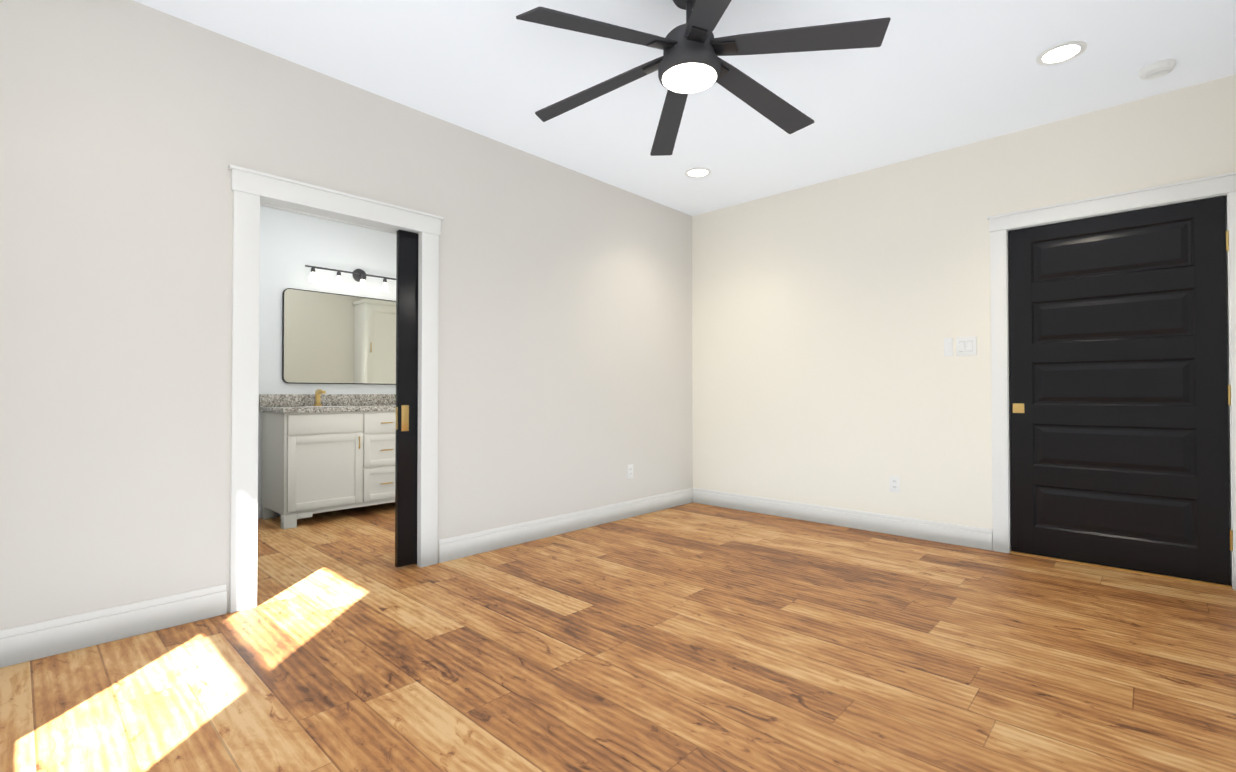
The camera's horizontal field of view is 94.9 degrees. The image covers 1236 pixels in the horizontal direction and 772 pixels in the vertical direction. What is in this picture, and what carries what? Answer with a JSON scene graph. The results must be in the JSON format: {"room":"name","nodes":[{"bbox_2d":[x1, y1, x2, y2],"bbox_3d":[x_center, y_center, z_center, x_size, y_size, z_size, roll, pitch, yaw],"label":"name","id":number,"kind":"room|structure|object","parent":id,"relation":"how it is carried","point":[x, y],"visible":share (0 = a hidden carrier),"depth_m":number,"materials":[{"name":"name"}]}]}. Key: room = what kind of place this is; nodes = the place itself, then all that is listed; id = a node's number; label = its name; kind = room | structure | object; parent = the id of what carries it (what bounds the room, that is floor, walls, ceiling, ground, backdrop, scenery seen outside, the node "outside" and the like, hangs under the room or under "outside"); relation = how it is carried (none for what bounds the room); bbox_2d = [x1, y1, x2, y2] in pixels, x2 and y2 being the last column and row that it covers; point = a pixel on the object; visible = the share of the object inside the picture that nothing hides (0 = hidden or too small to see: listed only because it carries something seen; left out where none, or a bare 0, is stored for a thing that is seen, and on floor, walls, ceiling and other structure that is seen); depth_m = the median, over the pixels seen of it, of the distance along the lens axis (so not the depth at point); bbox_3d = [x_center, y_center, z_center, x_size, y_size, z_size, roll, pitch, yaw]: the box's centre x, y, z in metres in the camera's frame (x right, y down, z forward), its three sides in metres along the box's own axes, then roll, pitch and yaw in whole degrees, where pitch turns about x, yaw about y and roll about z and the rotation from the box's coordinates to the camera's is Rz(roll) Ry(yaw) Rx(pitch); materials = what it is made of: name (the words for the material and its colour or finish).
{"room":"empty bedroom","nodes":[
{"label":"empty bedroom","id":0,"kind":"room"},
{"bbox_2d":[258,206,396,517],"bbox_3d":[-2.650,-0.259,4.914,0.100,2.660,5.100,-1,-1,43],"label":"wall","id":1,"kind":"structure","parent":0,"point":[292,244],"depth_m":4.83,"materials":[{"name":"paint"}]},
{"bbox_2d":[258,502,259,518],"bbox_3d":[-3.351,0.993,4.068,0.016,0.135,1.370,-1,-1,43],"label":"baseboard","id":2,"kind":"structure","parent":1,"relation":"attached to","point":[258,510],"depth_m":4.55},
{"bbox_2d":[260,393,395,404],"bbox_3d":[-2.351,0.124,5.136,0.020,0.100,1.560,-1,-1,43],"label":"backsplash","id":3,"kind":"structure","parent":1,"relation":"attached to","point":[317,398],"depth_m":4.93,"materials":[{"name":"grey stone"}]},
{"bbox_2d":[282,288,395,384],"bbox_3d":[-2.346,-0.413,5.145,0.022,0.795,1.250,-1,-1,43],"label":"mirror","id":4,"kind":"object","parent":1,"relation":"attached to","point":[330,338],"visible":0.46,"depth_m":4.99,"materials":[{"name":"grey mirror"}]},
{"bbox_2d":[305,265,395,291],"bbox_3d":[-2.317,-0.971,5.125,0.105,0.190,0.950,-1,-1,43],"label":"sconce","id":5,"kind":"object","parent":1,"relation":"attached to","point":[359,275],"visible":0.77,"depth_m":5.08,"materials":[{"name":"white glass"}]},
{"bbox_2d":[0,0,692,629],"bbox_3d":[-1.064,-0.276,3.492,0.120,2.660,5.000,-1,-1,43],"label":"wall","id":6,"kind":"structure","parent":0,"point":[130,130],"depth_m":2.56,"materials":[{"name":"beige paint"}]},
{"bbox_2d":[0,584,226,667],"bbox_3d":[-2.250,0.969,2.115,0.016,0.135,1.330,-1,-1,43],"label":"baseboard","id":7,"kind":"structure","parent":6,"relation":"attached to","point":[29,642],"depth_m":2.30,"materials":[{"name":"white wood"}]},
{"bbox_2d":[228,164,442,612],"bbox_3d":[-1.480,0.018,3.046,0.188,2.061,1.079,-1,-1,43],"label":"door frame","id":8,"kind":"structure","parent":6,"relation":"attached to","point":[253,191],"depth_m":2.70,"materials":[{"name":"white wood"}]},
{"bbox_2d":[395,230,418,566],"bbox_3d":[-0.979,0.073,3.578,0.041,1.939,0.862,-1,-1,43],"label":"pocket door","id":9,"kind":"structure","parent":6,"relation":"in","point":[406,454],"depth_m":3.29,"materials":[{"name":"black painted wood"},{"name":"brass"}]},
{"bbox_2d":[438,488,691,562],"bbox_3d":[-0.184,0.996,4.313,0.016,0.135,2.575,-1,-1,43],"label":"baseboard","id":10,"kind":"structure","parent":6,"relation":"attached to","point":[461,546],"depth_m":4.00,"materials":[{"name":"white wood"}]},
{"bbox_2d":[627,464,632,478],"bbox_3d":[0.101,0.698,4.626,0.009,0.115,0.070,-1,-1,43],"label":"electrical outlet","id":11,"kind":"object","parent":6,"relation":"attached to","point":[630,471],"visible":1,"depth_m":4.62,"materials":[{"name":"white plastic"}]},
{"bbox_2d":[0,502,1235,771],"bbox_3d":[-0.510,1.097,2.969,5.860,0.100,5.220,-1,-1,43],"label":"floor","id":12,"kind":"structure","parent":0,"point":[696,638],"depth_m":2.10,"materials":[{"name":"brown wood"}]},
{"bbox_2d":[262,409,395,528],"bbox_3d":[-2.139,0.642,4.930,0.593,0.860,1.520,-1,-1,43],"label":"bathroom vanity","id":13,"kind":"object","parent":12,"relation":"on","point":[322,451],"depth_m":4.45,"materials":[{"name":"white wood"}]},
{"bbox_2d":[260,405,395,412],"bbox_3d":[-2.144,0.192,4.941,0.586,0.040,1.560,-1,-1,43],"label":"countertop","id":14,"kind":"structure","parent":13,"relation":"on","point":[263,408],"depth_m":4.55,"materials":[{"name":"grey stone"}]},
{"bbox_2d":[133,0,1235,215],"bbox_3d":[-0.510,-1.663,3.003,5.860,0.100,5.220,-1,-1,43],"label":"ceiling","id":15,"kind":"structure","parent":0,"point":[926,77],"depth_m":2.91,"materials":[{"name":"paint"}]},
{"bbox_2d":[685,167,710,177],"bbox_3d":[0.597,-1.593,4.239,0.196,0.008,0.196,-1,-1,43],"label":"recessed light","id":16,"kind":"object","parent":15,"relation":"in","point":[698,172],"visible":1,"depth_m":4.23,"materials":[{"name":"white plastic"}]},
{"bbox_2d":[516,0,890,155],"bbox_3d":[0.289,-1.424,2.303,1.435,0.395,1.418,-1,-1,43],"label":"ceiling fan","id":17,"kind":"object","parent":15,"relation":"hanging from","point":[689,60],"visible":1,"depth_m":2.21,"materials":[{"name":"black metal"}]},
{"bbox_2d":[1036,41,1086,65],"bbox_3d":[2.150,-1.612,2.753,0.196,0.008,0.196,-1,-1,43],"label":"recessed light","id":18,"kind":"object","parent":15,"relation":"in","point":[1061,53],"visible":1,"depth_m":2.75,"materials":[{"name":"white plastic"}]},
{"bbox_2d":[1139,59,1175,79],"bbox_3d":[2.727,-1.593,2.869,0.136,0.042,0.136,-1,-1,43],"label":"smoke detector","id":19,"kind":"object","parent":15,"relation":"attached to","point":[1157,69],"visible":1,"depth_m":2.84,"materials":[{"name":"white plastic"}]},
{"bbox_2d":[692,74,1235,533],"bbox_3d":[1.236,-0.260,4.844,5.860,2.660,0.120,-1,-1,43],"label":"wall","id":20,"kind":"structure","parent":0,"point":[828,316],"depth_m":4.11,"materials":[{"name":"beige paint"}]},
{"bbox_2d":[692,488,992,550],"bbox_3d":[1.556,0.998,4.434,2.325,0.135,0.016,-1,-1,43],"label":"baseboard","id":21,"kind":"structure","parent":20,"relation":"attached to","point":[962,535],"depth_m":4.22,"materials":[{"name":"white wood"}]},
{"bbox_2d":[890,476,899,492],"bbox_3d":[1.976,0.701,4.048,0.070,0.115,0.009,-1,-1,43],"label":"electrical outlet","id":22,"kind":"object","parent":20,"relation":"attached to","point":[894,483],"visible":1,"depth_m":4.04,"materials":[{"name":"white plastic"}]},
{"bbox_2d":[944,338,952,356],"bbox_3d":[2.227,-0.262,3.823,0.052,0.125,0.010,-1,-1,43],"label":"light switch","id":23,"kind":"object","parent":20,"relation":"attached to","point":[948,346],"visible":1,"depth_m":3.82,"materials":[{"name":"white plastic"}]},
{"bbox_2d":[956,336,976,355],"bbox_3d":[2.303,-0.263,3.752,0.118,0.125,0.010,-1,-1,43],"label":"double light switch","id":24,"kind":"object","parent":20,"relation":"attached to","point":[966,346],"visible":1,"depth_m":3.75,"materials":[{"name":"white plastic"}]},
{"bbox_2d":[987,172,1235,589],"bbox_3d":[2.849,-0.022,3.301,1.157,2.146,0.154,-1,-1,43],"label":"door frame","id":25,"kind":"structure","parent":20,"relation":"attached to","point":[1001,226],"depth_m":3.43,"materials":[{"name":"white wood"}]},
{"bbox_2d":[1008,196,1232,584],"bbox_3d":[2.840,0.024,3.276,0.954,2.026,0.061,-1,-1,43],"label":"entry door","id":26,"kind":"structure","parent":20,"relation":"in","point":[1120,394],"depth_m":3.22,"materials":[{"name":"black wood"}]}
]}

